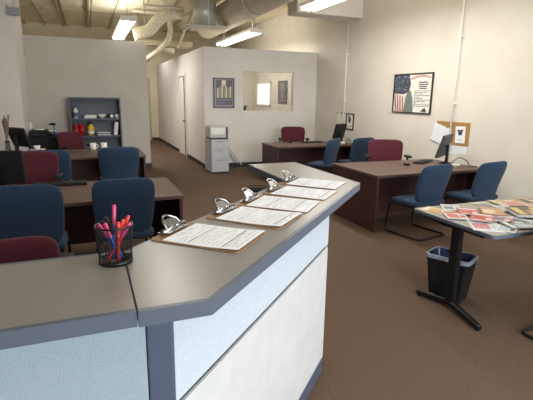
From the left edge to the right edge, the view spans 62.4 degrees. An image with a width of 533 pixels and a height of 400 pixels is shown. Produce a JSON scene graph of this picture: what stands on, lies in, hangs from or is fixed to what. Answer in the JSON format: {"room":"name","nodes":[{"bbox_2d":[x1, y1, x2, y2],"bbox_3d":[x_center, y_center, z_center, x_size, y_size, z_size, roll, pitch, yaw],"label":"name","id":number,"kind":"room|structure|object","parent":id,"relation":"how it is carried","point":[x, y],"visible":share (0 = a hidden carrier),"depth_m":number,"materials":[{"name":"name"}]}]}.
{"room":"open office","nodes":[
{"label":"open office","id":0,"kind":"room"},
{"bbox_2d":[0,0,31,150],"bbox_3d":[-5.372,-2.385,8.407,1.280,4.000,1.200,-4,14,-21],"label":"wall column","id":1,"kind":"structure","parent":0,"point":[14,94],"depth_m":8.13,"materials":[{"name":"paint"}]},
{"bbox_2d":[6,4,19,15],"bbox_3d":[-4.500,-3.373,7.805,0.206,0.182,0.108,-4,14,-21],"label":"emergency light","id":2,"kind":"object","parent":1,"relation":"attached to","point":[12,11],"visible":1,"depth_m":7.78,"materials":[{"name":"grey plastic"}]},
{"bbox_2d":[23,35,150,162],"bbox_3d":[-4.862,-2.023,9.444,4.530,2.840,0.140,-4,14,-21],"label":"wall partition","id":3,"kind":"structure","parent":0,"point":[58,69],"depth_m":9.59,"materials":[{"name":"paint"}]},
{"bbox_2d":[21,22,229,136],"bbox_3d":[-5.476,-4.202,16.205,8.620,4.000,0.150,-4,14,-21],"label":"wall","id":4,"kind":"structure","parent":0,"point":[30,28],"depth_m":16.36,"materials":[{"name":"beige paint"}]},
{"bbox_2d":[147,78,151,139],"bbox_3d":[-4.767,-3.407,16.585,0.800,2.300,0.030,-4,14,-21],"label":"door","id":5,"kind":"structure","parent":4,"relation":"in","point":[148,79],"depth_m":16.70,"materials":[{"name":"beige paint"}]},
{"bbox_2d":[218,5,287,36],"bbox_3d":[1.944,-4.165,7.828,0.032,0.060,20.500,-4,14,-21],"label":"trim","id":6,"kind":"structure","parent":4,"relation":"attached to","point":[283,6],"depth_m":13.18,"materials":[{"name":"beige paint"}]},
{"bbox_2d":[19,0,287,35],"bbox_3d":[-1.532,-3.989,6.388,8.770,0.150,20.800,-4,14,-21],"label":"ceiling","id":7,"kind":"structure","parent":0,"point":[28,13],"depth_m":12.81,"materials":[{"name":"beige paint"}]},
{"bbox_2d":[112,0,136,39],"bbox_3d":[-3.545,-4.554,10.797,0.340,0.806,3.400,-4,14,-21],"label":"fluorescent light","id":8,"kind":"object","parent":7,"relation":"hanging from","point":[125,23],"visible":0.98,"depth_m":10.25,"materials":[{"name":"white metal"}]},
{"bbox_2d":[132,14,174,53],"bbox_3d":[-3.362,-4.947,13.158,1.214,1.067,0.180,-4,14,-21],"label":"ceiling pipe","id":9,"kind":"object","parent":7,"relation":"attached to","point":[136,24],"visible":0.19,"depth_m":13.25,"materials":[{"name":"metal"}]},
{"bbox_2d":[132,0,184,39],"bbox_3d":[-2.741,-4.542,11.185,1.330,0.983,0.300,-4,14,-21],"label":"flexible duct","id":10,"kind":"object","parent":7,"relation":"hanging from","point":[167,14],"visible":0.94,"depth_m":11.06,"materials":[{"name":"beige metal"}]},
{"bbox_2d":[146,20,172,61],"bbox_3d":[-3.037,-4.516,12.161,1.276,1.444,0.151,10,16,35],"label":"ceiling pipe","id":11,"kind":"object","parent":7,"relation":"attached to","point":[167,40],"visible":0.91,"depth_m":11.94,"materials":[{"name":"metal"}]},
{"bbox_2d":[134,39,191,48],"bbox_3d":[-2.910,-4.402,12.421,1.540,0.140,0.500,-4,14,-21],"label":"cable tray","id":12,"kind":"object","parent":7,"relation":"hanging from","point":[149,43],"visible":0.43,"depth_m":12.27,"materials":[{"name":"beige paint"}]},
{"bbox_2d":[160,0,167,4],"bbox_3d":[-2.353,-4.713,10.307,0.120,0.114,1.200,-4,14,-21],"label":"pipe","id":13,"kind":"object","parent":7,"relation":"attached to","point":[162,2],"visible":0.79,"depth_m":10.54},
{"bbox_2d":[143,4,183,9],"bbox_3d":[-2.452,-4.618,10.510,0.950,0.060,0.060,-4,14,-21],"label":"pipe","id":14,"kind":"object","parent":13,"relation":"attached to","point":[147,5],"visible":1,"depth_m":10.48,"materials":[{"name":"metal"}]},
{"bbox_2d":[176,11,192,48],"bbox_3d":[-2.269,-4.721,12.221,0.514,1.038,0.070,-4,14,-21],"label":"rod","id":15,"kind":"object","parent":7,"relation":"attached to","point":[191,12],"visible":0.81,"depth_m":12.20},
{"bbox_2d":[132,9,253,21],"bbox_3d":[-2.030,-5.324,12.729,3.550,0.076,0.080,-4,14,-21],"label":"pipe","id":16,"kind":"object","parent":7,"relation":"attached to","point":[133,10],"visible":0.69,"depth_m":12.21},
{"bbox_2d":[216,19,262,45],"bbox_3d":[-0.814,-4.824,12.129,0.340,0.806,3.100,-4,14,-21],"label":"fluorescent light","id":17,"kind":"object","parent":7,"relation":"hanging from","point":[250,32],"visible":0.92,"depth_m":11.67,"materials":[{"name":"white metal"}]},
{"bbox_2d":[198,0,293,37],"bbox_3d":[0.351,-3.713,7.503,0.650,0.650,10.900,-4,14,-21],"label":"air duct","id":18,"kind":"object","parent":7,"relation":"hanging from","point":[230,13],"visible":0.68,"depth_m":9.24,"materials":[{"name":"metal"}]},
{"bbox_2d":[180,0,229,32],"bbox_3d":[-1.448,-4.347,10.267,1.040,0.750,0.640,-4,14,-21],"label":"diffuser","id":19,"kind":"object","parent":18,"relation":"attached to","point":[204,11],"visible":1,"depth_m":10.07,"materials":[{"name":"grey metal"}]},
{"bbox_2d":[300,0,343,10],"bbox_3d":[1.417,-3.427,6.266,0.340,0.806,3.550,-4,14,-21],"label":"fluorescent light","id":20,"kind":"object","parent":7,"relation":"hanging from","point":[309,5],"visible":1,"depth_m":7.55,"materials":[{"name":"white plastic"}]},
{"bbox_2d":[156,47,203,162],"bbox_3d":[-2.761,-2.912,13.569,0.120,2.760,7.180,-4,14,-21],"label":"wall","id":21,"kind":"structure","parent":0,"point":[190,63],"depth_m":12.05,"materials":[{"name":"paint"}]},
{"bbox_2d":[159,137,204,167],"bbox_3d":[-2.820,-1.599,13.792,0.012,0.100,7.300,-4,14,-21],"label":"baseboard","id":22,"kind":"structure","parent":21,"relation":"attached to","point":[197,161],"depth_m":12.16,"materials":[{"name":"grey plastic"}]},
{"bbox_2d":[177,72,187,156],"bbox_3d":[-2.370,-2.430,12.561,0.195,2.290,1.080,-4,14,-21],"label":"door","id":23,"kind":"structure","parent":21,"relation":"in","point":[181,78],"depth_m":12.60,"materials":[{"name":"beige paint"}]},
{"bbox_2d":[243,72,253,110],"bbox_3d":[-1.767,-3.220,14.955,2.780,2.760,0.120,-4,14,-21],"label":"wall","id":24,"kind":"structure","parent":0,"point":[248,77],"depth_m":15.22,"materials":[{"name":"beige paint"}]},
{"bbox_2d":[202,46,317,162],"bbox_3d":[-0.118,-2.223,10.777,2.900,2.760,0.120,-4,14,-21],"label":"wall","id":25,"kind":"structure","parent":0,"point":[247,131],"depth_m":10.66,"materials":[{"name":"paint"}]},
{"bbox_2d":[213,78,234,107],"bbox_3d":[-0.995,-2.497,10.269,0.510,0.680,0.029,-4,14,-21],"label":"framed picture","id":26,"kind":"object","parent":25,"relation":"attached to","point":[223,88],"visible":1,"depth_m":10.27},
{"bbox_2d":[229,162,261,166],"bbox_3d":[-0.118,-0.913,11.017,2.912,0.100,0.012,-4,14,-21],"label":"baseboard","id":27,"kind":"structure","parent":25,"relation":"attached to","point":[238,164],"depth_m":10.82,"materials":[{"name":"grey plastic"}]},
{"bbox_2d":[243,70,293,111],"bbox_3d":[0.036,-2.643,10.740,1.350,0.960,0.100,-4,14,-21],"label":"window","id":28,"kind":"structure","parent":25,"relation":"in","point":[292,85],"depth_m":10.87,"materials":[{"name":"beige paint"}]},
{"bbox_2d":[59,140,532,399],"bbox_3d":[-1.592,0.037,7.326,8.770,0.120,20.800,-4,14,-21],"label":"floor","id":29,"kind":"structure","parent":0,"point":[383,340],"depth_m":3.60,"materials":[{"name":"carpet"}]},
{"bbox_2d":[6,151,63,185],"bbox_3d":[-2.703,-0.044,5.143,0.637,0.994,0.636,-2,13,-14],"label":"chair","id":30,"kind":"object","parent":29,"relation":"on","point":[40,166],"visible":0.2,"depth_m":5.26,"materials":[{"name":"red fabric"}]},
{"bbox_2d":[0,184,71,252],"bbox_3d":[-1.939,0.320,3.635,0.576,0.993,0.533,-4,14,-18],"label":"chair","id":31,"kind":"object","parent":29,"relation":"on","point":[38,209],"visible":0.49,"depth_m":3.39,"materials":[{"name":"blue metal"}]},
{"bbox_2d":[0,236,74,263],"bbox_3d":[-1.425,0.612,2.464,0.698,0.970,0.637,-5,14,-24],"label":"chair","id":32,"kind":"object","parent":29,"relation":"on","point":[28,248],"visible":0.12,"depth_m":2.19,"materials":[{"name":"red fabric"}]},
{"bbox_2d":[28,135,59,149],"bbox_3d":[-4.495,-0.891,8.991,0.580,0.850,0.480,-4,14,-21],"label":"side table","id":33,"kind":"object","parent":29,"relation":"on","point":[47,142],"visible":0.16,"depth_m":8.73,"materials":[{"name":"black plastic"}]},
{"bbox_2d":[30,129,48,135],"bbox_3d":[-4.542,-1.353,8.828,0.340,0.120,0.380,-4,14,-21],"label":"printer","id":34,"kind":"object","parent":33,"relation":"on","point":[33,132],"visible":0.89,"depth_m":8.71,"materials":[{"name":"black plastic"}]},
{"bbox_2d":[29,150,72,180],"bbox_3d":[-2.994,-0.253,6.132,0.587,0.947,0.533,-3,14,-17],"label":"chair","id":35,"kind":"object","parent":29,"relation":"on","point":[64,156],"visible":0.09,"depth_m":5.93,"materials":[{"name":"blue fabric"}]},
{"bbox_2d":[0,148,145,185],"bbox_3d":[-3.105,-0.394,7.189,2.120,0.740,1.100,-4,14,-21],"label":"office desk","id":36,"kind":"object","parent":29,"relation":"on","point":[84,162],"visible":0.08,"depth_m":7.00,"materials":[{"name":"brown wood"}]},
{"bbox_2d":[2,115,10,149],"bbox_3d":[-3.838,-0.938,6.485,0.106,0.616,0.098,2,13,5],"label":"vase","id":37,"kind":"object","parent":36,"relation":"on","point":[5,121],"visible":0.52,"depth_m":6.46,"materials":[{"name":"clear glass"}]},
{"bbox_2d":[8,127,32,149],"bbox_3d":[-3.973,-0.954,7.018,0.460,0.402,0.200,8,15,29],"label":"monitor","id":38,"kind":"object","parent":36,"relation":"on","point":[18,136],"visible":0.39,"depth_m":6.98,"materials":[{"name":"black plastic"}]},
{"bbox_2d":[0,252,148,399],"bbox_3d":[-1.206,0.847,0.961,1.858,1.200,0.415,-4,14,-21],"label":"reception desk","id":39,"kind":"object","parent":29,"relation":"on","point":[70,330],"depth_m":1.06,"materials":[{"name":"beige laminate"}]},
{"bbox_2d":[0,254,134,328],"bbox_3d":[-1.178,0.279,0.837,1.754,0.037,0.387,-4,14,-21],"label":"countertop","id":40,"kind":"structure","parent":39,"relation":"on","point":[36,292],"depth_m":1.06,"materials":[{"name":"beige laminate"}]},
{"bbox_2d":[94,219,133,267],"bbox_3d":[-0.425,0.121,1.236,0.106,0.111,0.106,-4,14,-21],"label":"pen cup","id":41,"kind":"object","parent":39,"relation":"on","point":[128,258],"visible":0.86,"depth_m":1.21,"materials":[{"name":"black metal"}]},
{"bbox_2d":[103,222,121,260],"bbox_3d":[-0.423,0.116,1.209,0.042,0.118,0.013,-9,16,-36],"label":"pen","id":42,"kind":"object","parent":41,"relation":"in","point":[105,224],"visible":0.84,"depth_m":1.20,"materials":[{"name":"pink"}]},
{"bbox_2d":[112,204,115,257],"bbox_3d":[-0.431,0.089,1.244,0.013,0.155,0.022,8,15,27],"label":"pen","id":43,"kind":"object","parent":41,"relation":"in","point":[113,205],"visible":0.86,"depth_m":1.23,"materials":[{"name":"pink"}]},
{"bbox_2d":[116,222,120,262],"bbox_3d":[-0.406,0.117,1.210,0.013,0.116,0.014,9,15,31],"label":"pen","id":44,"kind":"object","parent":41,"relation":"in","point":[118,224],"visible":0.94,"depth_m":1.20,"materials":[{"name":"red plastic"}]},
{"bbox_2d":[107,222,130,261],"bbox_3d":[-0.409,0.117,1.220,0.073,0.113,0.013,-3,14,-18],"label":"pen","id":45,"kind":"object","parent":41,"relation":"in","point":[128,223],"visible":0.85,"depth_m":1.22,"materials":[{"name":"red plastic"}]},
{"bbox_2d":[56,131,96,149],"bbox_3d":[-3.516,-0.767,8.224,0.636,0.984,0.671,9,16,32],"label":"chair","id":46,"kind":"object","parent":29,"relation":"on","point":[71,140],"visible":0.35,"depth_m":8.25,"materials":[{"name":"red fabric"}]},
{"bbox_2d":[7,177,183,244],"bbox_3d":[-1.843,0.271,4.412,1.850,0.740,1.020,-4,14,-21],"label":"office desk","id":47,"kind":"object","parent":29,"relation":"on","point":[79,218],"visible":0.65,"depth_m":4.66,"materials":[{"name":"brown wood"}]},
{"bbox_2d":[0,150,26,182],"bbox_3d":[-2.516,-0.250,4.068,0.500,0.410,0.192,-1,13,-10],"label":"monitor","id":48,"kind":"object","parent":47,"relation":"on","point":[12,167],"visible":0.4,"depth_m":4.09,"materials":[{"name":"black plastic"}]},
{"bbox_2d":[34,180,86,185],"bbox_3d":[-2.150,-0.172,4.601,0.504,0.028,0.165,-5,14,-22],"label":"keyboard","id":49,"kind":"object","parent":47,"relation":"on","point":[74,182],"visible":0.89,"depth_m":4.58,"materials":[{"name":"black plastic"}]},
{"bbox_2d":[68,97,122,148],"bbox_3d":[-3.749,-1.446,9.745,1.035,1.610,0.360,-4,14,-21],"label":"bookcase","id":50,"kind":"object","parent":29,"relation":"on","point":[85,105],"visible":0.52,"depth_m":9.80,"materials":[{"name":"metal"}]},
{"bbox_2d":[87,122,94,134],"bbox_3d":[-3.840,-1.562,9.619,0.142,0.290,0.140,-4,14,-21],"label":"bottle","id":51,"kind":"object","parent":50,"relation":"on","point":[90,128],"visible":0.99,"depth_m":9.57,"materials":[{"name":"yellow plastic"}]},
{"bbox_2d":[98,147,138,179],"bbox_3d":[-2.234,-0.358,6.651,0.576,0.938,0.533,-5,14,-24],"label":"chair","id":52,"kind":"object","parent":29,"relation":"on","point":[114,162],"visible":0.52,"depth_m":6.40,"materials":[{"name":"blue fabric"}]},
{"bbox_2d":[91,178,154,252],"bbox_3d":[-1.296,0.248,4.003,0.518,0.984,0.533,-5,14,-23],"label":"chair","id":53,"kind":"object","parent":29,"relation":"on","point":[133,197],"visible":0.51,"depth_m":3.74,"materials":[{"name":"blue fabric"}]},
{"bbox_2d":[205,137,228,173],"bbox_3d":[-1.122,-1.021,9.961,0.400,0.760,0.590,-4,14,-21],"label":"filing cabinet","id":54,"kind":"object","parent":29,"relation":"on","point":[216,150],"visible":0.98,"depth_m":9.72,"materials":[{"name":"grey metal"}]},
{"bbox_2d":[205,125,227,138],"bbox_3d":[-1.109,-1.508,9.778,0.410,0.270,0.440,-4,14,-21],"label":"printer","id":55,"kind":"object","parent":54,"relation":"on","point":[211,131],"visible":1,"depth_m":9.60,"materials":[{"name":"white plastic"}]},
{"bbox_2d":[125,162,359,399],"bbox_3d":[0.069,0.572,2.223,0.758,1.200,2.395,3,13,9],"label":"reception desk","id":56,"kind":"object","parent":29,"relation":"on","point":[248,324],"depth_m":1.51,"materials":[{"name":"beige laminate"}]},
{"bbox_2d":[151,214,264,253],"bbox_3d":[-0.202,0.095,1.481,0.339,0.056,0.230,6,14,21],"label":"clipboard","id":57,"kind":"object","parent":56,"relation":"on","point":[172,225],"visible":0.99,"depth_m":1.48,"materials":[{"name":"brown wood"}]},
{"bbox_2d":[163,223,264,249],"bbox_3d":[-0.172,0.118,1.474,0.272,0.008,0.216,6,14,21],"label":"paper form","id":58,"kind":"object","parent":57,"relation":"on","point":[197,234],"visible":1,"depth_m":1.46,"materials":[{"name":"white paper"}]},
{"bbox_2d":[125,162,356,308],"bbox_3d":[0.073,0.007,2.087,0.728,0.037,2.363,3,13,9],"label":"countertop","id":59,"kind":"structure","parent":56,"relation":"on","point":[161,273],"depth_m":1.27,"materials":[{"name":"beige laminate"}]},
{"bbox_2d":[206,198,301,228],"bbox_3d":[-0.056,0.038,1.738,0.339,0.056,0.230,7,15,25],"label":"clipboard","id":60,"kind":"object","parent":56,"relation":"on","point":[223,206],"visible":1,"depth_m":1.74,"materials":[{"name":"brown wood"}]},
{"bbox_2d":[216,206,301,225],"bbox_3d":[-0.027,0.061,1.729,0.272,0.008,0.216,7,14,24],"label":"paper form","id":61,"kind":"object","parent":60,"relation":"on","point":[243,214],"visible":1,"depth_m":1.72,"materials":[{"name":"white paper"}]},
{"bbox_2d":[237,188,317,212],"bbox_3d":[0.048,-0.011,1.956,0.339,0.056,0.230,6,14,20],"label":"clipboard","id":62,"kind":"object","parent":56,"relation":"on","point":[250,196],"visible":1,"depth_m":1.96,"materials":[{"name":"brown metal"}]},
{"bbox_2d":[246,195,319,211],"bbox_3d":[0.078,0.014,1.950,0.272,0.002,0.216,6,14,21],"label":"paper form","id":63,"kind":"object","parent":56,"relation":"on","point":[303,205],"visible":1,"depth_m":1.94,"materials":[{"name":"white paper"}]},
{"bbox_2d":[262,179,336,200],"bbox_3d":[0.158,-0.064,2.189,0.339,0.056,0.230,7,14,24],"label":"clipboard","id":64,"kind":"object","parent":56,"relation":"on","point":[274,186],"visible":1,"depth_m":2.19,"materials":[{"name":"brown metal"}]},
{"bbox_2d":[270,186,335,199],"bbox_3d":[0.187,-0.038,2.181,0.272,0.002,0.216,7,14,24],"label":"paper form","id":65,"kind":"object","parent":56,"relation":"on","point":[322,194],"visible":1,"depth_m":2.17,"materials":[{"name":"white paper"}]},
{"bbox_2d":[280,171,345,189],"bbox_3d":[0.247,-0.120,2.433,0.339,0.056,0.230,7,15,25],"label":"clipboard","id":66,"kind":"object","parent":56,"relation":"on","point":[289,177],"visible":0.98,"depth_m":2.44,"materials":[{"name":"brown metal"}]},
{"bbox_2d":[287,178,344,188],"bbox_3d":[0.276,-0.094,2.425,0.272,0.002,0.216,7,14,24],"label":"paper form","id":67,"kind":"object","parent":56,"relation":"on","point":[300,181],"visible":1,"depth_m":2.41,"materials":[{"name":"white paper"}]},
{"bbox_2d":[245,185,267,192],"bbox_3d":[-0.155,-0.041,6.790,0.360,0.318,0.360,-4,14,-21],"label":"wire basket","id":68,"kind":"object","parent":29,"relation":"on","point":[255,190],"visible":0.2,"depth_m":6.88,"materials":[{"name":"black metal"}]},
{"bbox_2d":[278,127,309,141],"bbox_3d":[0.625,-1.179,10.210,0.724,1.004,0.637,0,13,-2],"label":"chair","id":69,"kind":"object","parent":29,"relation":"on","point":[294,134],"visible":0.38,"depth_m":10.32,"materials":[{"name":"red fabric"}]},
{"bbox_2d":[262,141,351,180],"bbox_3d":[0.872,-0.813,9.240,1.780,0.740,0.840,-4,14,-21],"label":"office desk","id":70,"kind":"object","parent":29,"relation":"on","point":[272,152],"visible":0.38,"depth_m":9.03,"materials":[{"name":"brown wood"}]},
{"bbox_2d":[332,123,346,141],"bbox_3d":[1.597,-1.433,9.439,0.192,0.397,0.440,11,16,37],"label":"monitor","id":71,"kind":"object","parent":70,"relation":"on","point":[339,131],"visible":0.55,"depth_m":9.40,"materials":[{"name":"black plastic"}]},
{"bbox_2d":[307,138,340,168],"bbox_3d":[1.081,-0.715,8.393,0.533,0.938,0.524,10,16,33],"label":"chair","id":72,"kind":"object","parent":29,"relation":"on","point":[333,145],"visible":0.68,"depth_m":8.17,"materials":[{"name":"blue fabric"}]},
{"bbox_2d":[338,137,373,162],"bbox_3d":[1.760,-0.793,8.772,0.587,0.938,0.533,-8,16,-33],"label":"chair","id":73,"kind":"object","parent":29,"relation":"on","point":[359,147],"visible":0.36,"depth_m":8.50,"materials":[{"name":"blue fabric"}]},
{"bbox_2d":[364,139,411,161],"bbox_3d":[2.044,-0.514,7.487,0.771,0.984,0.638,1,13,2],"label":"chair","id":74,"kind":"object","parent":29,"relation":"on","point":[378,149],"visible":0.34,"depth_m":7.60,"materials":[{"name":"red fabric"}]},
{"bbox_2d":[333,159,478,232],"bbox_3d":[2.007,-0.121,6.340,1.820,0.740,1.100,-4,14,-21],"label":"office desk","id":75,"kind":"object","parent":29,"relation":"on","point":[379,181],"visible":0.47,"depth_m":5.97,"materials":[{"name":"brown wood"}]},
{"bbox_2d":[412,159,432,163],"bbox_3d":[2.366,-0.582,6.654,0.150,0.023,0.450,12,17,39],"label":"keyboard","id":76,"kind":"object","parent":75,"relation":"on","point":[423,161],"visible":1,"depth_m":6.58,"materials":[{"name":"black plastic"}]},
{"bbox_2d":[434,134,453,163],"bbox_3d":[2.676,-0.759,6.547,0.193,0.425,0.500,10,16,34],"label":"monitor","id":77,"kind":"object","parent":75,"relation":"on","point":[443,149],"visible":0.99,"depth_m":6.50,"materials":[{"name":"grey plastic"}]},
{"bbox_2d":[385,164,452,240],"bbox_3d":[1.910,-0.024,5.518,0.566,0.920,0.586,-8,15,-32],"label":"chair","id":78,"kind":"object","parent":29,"relation":"on","point":[433,180],"visible":0.98,"depth_m":5.29,"materials":[{"name":"fabric"}]},
{"bbox_2d":[426,246,478,303],"bbox_3d":[1.579,0.648,3.791,0.370,0.384,0.260,12,17,41],"label":"waste bin","id":79,"kind":"object","parent":29,"relation":"on","point":[437,257],"visible":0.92,"depth_m":3.73,"materials":[{"name":"black plastic"}]},
{"bbox_2d":[414,196,532,330],"bbox_3d":[2.215,0.461,3.863,1.760,0.735,0.880,-4,14,-21],"label":"table","id":80,"kind":"object","parent":29,"relation":"on","point":[459,226],"visible":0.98,"depth_m":3.50,"materials":[{"name":"metal"}]},
{"bbox_2d":[419,206,452,214],"bbox_3d":[1.453,0.088,3.783,0.165,0.004,0.231,-11,17,-41],"label":"magazine","id":81,"kind":"object","parent":80,"relation":"on","point":[428,208],"visible":0.83,"depth_m":3.79,"materials":[{"name":"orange paper"}]},
{"bbox_2d":[440,204,459,210],"bbox_3d":[1.622,0.066,3.869,0.154,0.004,0.220,4,13,13],"label":"leaflet","id":82,"kind":"object","parent":80,"relation":"on","point":[444,206],"visible":0.96,"depth_m":3.87,"materials":[{"name":"white paper"}]},
{"bbox_2d":[441,211,469,219],"bbox_3d":[1.540,0.125,3.595,0.165,0.004,0.231,3,13,8],"label":"magazine","id":83,"kind":"object","parent":80,"relation":"on","point":[450,215],"visible":1,"depth_m":3.58,"materials":[{"name":"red paper"}]},
{"bbox_2d":[456,207,479,214],"bbox_3d":[1.698,0.096,3.708,0.165,0.004,0.231,5,14,18],"label":"magazine","id":84,"kind":"object","parent":80,"relation":"on","point":[467,211],"visible":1,"depth_m":3.70,"materials":[{"name":"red paper"}]},
{"bbox_2d":[469,202,493,207],"bbox_3d":[1.992,0.047,3.994,0.176,0.004,0.242,-2,13,-12],"label":"magazine","id":85,"kind":"object","parent":80,"relation":"on","point":[481,204],"visible":0.75,"depth_m":4.02,"materials":[{"name":"white paper"}]},
{"bbox_2d":[470,213,493,222],"bbox_3d":[1.717,0.140,3.505,0.165,0.004,0.242,8,15,27],"label":"magazine","id":86,"kind":"object","parent":80,"relation":"on","point":[474,216],"visible":1,"depth_m":3.50,"materials":[{"name":"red paper"}]},
{"bbox_2d":[466,220,505,232],"bbox_3d":[1.657,0.195,3.338,0.220,0.004,0.297,4,13,13],"label":"magazine","id":87,"kind":"object","parent":80,"relation":"on","point":[476,225],"visible":0.98,"depth_m":3.33,"materials":[{"name":"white paper"}]},
{"bbox_2d":[478,206,506,215],"bbox_3d":[1.895,0.092,3.700,0.176,0.004,0.264,5,14,18],"label":"magazine","id":88,"kind":"object","parent":80,"relation":"on","point":[485,210],"visible":1,"depth_m":3.68,"materials":[{"name":"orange paper"}]},
{"bbox_2d":[493,215,513,221],"bbox_3d":[1.864,0.149,3.490,0.154,0.004,0.220,11,16,37],"label":"magazine","id":89,"kind":"object","parent":80,"relation":"on","point":[497,218],"visible":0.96,"depth_m":3.49,"materials":[{"name":"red paper"}]},
{"bbox_2d":[494,224,517,232],"bbox_3d":[1.785,0.210,3.262,0.132,0.004,0.209,11,16,37],"label":"leaflet","id":90,"kind":"object","parent":80,"relation":"on","point":[501,227],"visible":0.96,"depth_m":3.23,"materials":[{"name":"white paper"}]},
{"bbox_2d":[487,200,529,205],"bbox_3d":[2.241,0.025,4.069,0.297,0.004,0.220,-1,13,-7],"label":"magazine","id":91,"kind":"object","parent":80,"relation":"on","point":[499,202],"visible":1,"depth_m":4.06,"materials":[{"name":"white paper"}]},
{"bbox_2d":[498,221,532,228],"bbox_3d":[1.908,0.188,3.329,0.220,0.004,0.187,0,13,-2],"label":"magazine","id":92,"kind":"object","parent":80,"relation":"on","point":[512,224],"visible":1,"depth_m":3.33,"materials":[{"name":"white paper"}]},
{"bbox_2d":[505,207,532,217],"bbox_3d":[2.204,0.104,3.629,0.352,0.022,0.264,2,13,6],"label":"magazine","id":93,"kind":"object","parent":80,"relation":"on","point":[518,211],"visible":1,"depth_m":3.62,"materials":[{"name":"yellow paper"}]},
{"bbox_2d":[508,216,532,223],"bbox_3d":[1.992,0.161,3.467,0.165,0.004,0.231,-9,16,-36],"label":"magazine","id":94,"kind":"object","parent":80,"relation":"on","point":[515,218],"visible":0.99,"depth_m":3.46,"materials":[{"name":"white paper"}]},
{"bbox_2d":[440,161,506,227],"bbox_3d":[2.745,-0.088,5.845,0.566,0.920,0.586,-7,15,-30],"label":"chair","id":95,"kind":"object","parent":29,"relation":"on","point":[488,177],"visible":0.77,"depth_m":5.59,"materials":[{"name":"blue fabric"}]},
{"bbox_2d":[521,326,532,339],"bbox_3d":[2.175,0.564,3.010,0.524,0.920,0.533,-4,14,-21],"label":"chair","id":96,"kind":"object","parent":29,"relation":"on","point":[523,331],"visible":1,"depth_m":3.21,"materials":[{"name":"black metal"}]},
{"bbox_2d":[230,0,532,199],"bbox_3d":[2.441,-2.275,8.427,0.150,4.000,20.800,-4,14,-21],"label":"wall","id":97,"kind":"structure","parent":0,"point":[494,91],"depth_m":7.46,"materials":[{"name":"beige paint"}]},
{"bbox_2d":[19,4,260,23],"bbox_3d":[-4.197,-5.407,12.706,8.620,0.030,0.028,-4,14,-21],"label":"beam","id":98,"kind":"structure","parent":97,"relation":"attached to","point":[19,4],"depth_m":12.43,"materials":[{"name":"beige paint"}]},
{"bbox_2d":[256,81,270,106],"bbox_3d":[-0.099,-3.473,14.427,0.030,0.780,1.240,-4,14,-21],"label":"window","id":99,"kind":"structure","parent":97,"relation":"in","point":[263,89],"depth_m":14.40,"materials":[{"name":"white glass"}]},
{"bbox_2d":[278,80,287,103],"bbox_3d":[0.475,-3.193,13.019,0.027,0.650,0.650,-4,14,-21],"label":"framed picture","id":100,"kind":"object","parent":97,"relation":"attached to","point":[282,85],"visible":1,"depth_m":12.97},
{"bbox_2d":[278,82,285,100],"bbox_3d":[0.464,-3.197,13.014,0.002,0.540,0.550,-4,14,-21],"label":"print","id":101,"kind":"object","parent":100,"relation":"attached to","point":[281,85],"depth_m":13.02},
{"bbox_2d":[288,0,362,20],"bbox_3d":[1.212,-4.104,8.953,1.490,0.710,0.450,-4,14,-21],"label":"soffit","id":102,"kind":"structure","parent":97,"relation":"attached to","point":[346,10],"depth_m":8.90,"materials":[{"name":"beige paint"}]},
{"bbox_2d":[337,112,345,123],"bbox_3d":[1.720,-1.832,10.141,0.003,0.372,0.352,-4,14,-21],"label":"paper","id":103,"kind":"object","parent":97,"relation":"attached to","point":[340,116],"visible":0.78,"depth_m":10.16,"materials":[{"name":"grey paper"}]},
{"bbox_2d":[343,22,348,123],"bbox_3d":[1.761,-2.351,9.857,0.059,3.080,0.070,-4,14,-21],"label":"conduit","id":104,"kind":"object","parent":97,"relation":"attached to","point":[347,53],"visible":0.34,"depth_m":9.73,"materials":[{"name":"white plastic"}]},
{"bbox_2d":[346,113,353,129],"bbox_3d":[1.853,-1.746,9.793,0.021,0.355,0.305,-4,14,-21],"label":"framed notice","id":105,"kind":"object","parent":97,"relation":"attached to","point":[349,116],"visible":0.98,"depth_m":9.79,"materials":[{"name":"black"}]},
{"bbox_2d":[392,72,434,113],"bbox_3d":[2.594,-1.904,7.859,0.029,0.690,1.020,-4,14,-21],"label":"poster","id":106,"kind":"object","parent":97,"relation":"attached to","point":[412,92],"visible":1,"depth_m":7.82,"materials":[{"name":"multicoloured paper"}]},
{"bbox_2d":[437,121,470,145],"bbox_3d":[2.979,-1.074,7.064,0.011,0.355,0.700,-4,14,-21],"label":"cork board","id":107,"kind":"object","parent":97,"relation":"attached to","point":[444,123],"visible":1,"depth_m":6.95,"materials":[{"name":"wood"}]},
{"bbox_2d":[430,122,446,143],"bbox_3d":[2.860,-1.109,7.328,0.003,0.359,0.344,-4,14,-21],"label":"paper","id":108,"kind":"object","parent":107,"relation":"attached to","point":[435,136],"visible":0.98,"depth_m":7.36,"materials":[{"name":"white paper"}]},
{"bbox_2d":[440,128,451,147],"bbox_3d":[2.922,-1.012,7.178,0.003,0.336,0.262,-4,14,-21],"label":"paper","id":109,"kind":"object","parent":107,"relation":"attached to","point":[444,131],"visible":0.44,"depth_m":7.19,"materials":[{"name":"white paper"}]},
{"bbox_2d":[455,126,465,142],"bbox_3d":[3.036,-1.022,6.901,0.004,0.270,0.213,-4,14,-21],"label":"paper","id":110,"kind":"object","parent":107,"relation":"attached to","point":[460,130],"visible":1,"depth_m":6.90,"materials":[{"name":"white paper"}]},
{"bbox_2d":[449,0,464,133],"bbox_3d":[2.967,-2.002,6.848,0.059,3.800,0.070,-4,14,-21],"label":"conduit","id":111,"kind":"object","parent":97,"relation":"attached to","point":[460,36],"visible":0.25,"depth_m":6.82,"materials":[{"name":"white plastic"}]},
{"bbox_2d":[449,146,466,153],"bbox_3d":[3.035,-0.791,6.989,0.003,0.151,0.369,-4,14,-21],"label":"paper","id":112,"kind":"object","parent":97,"relation":"attached to","point":[454,149],"visible":0.97,"depth_m":6.99,"materials":[{"name":"white paper"}]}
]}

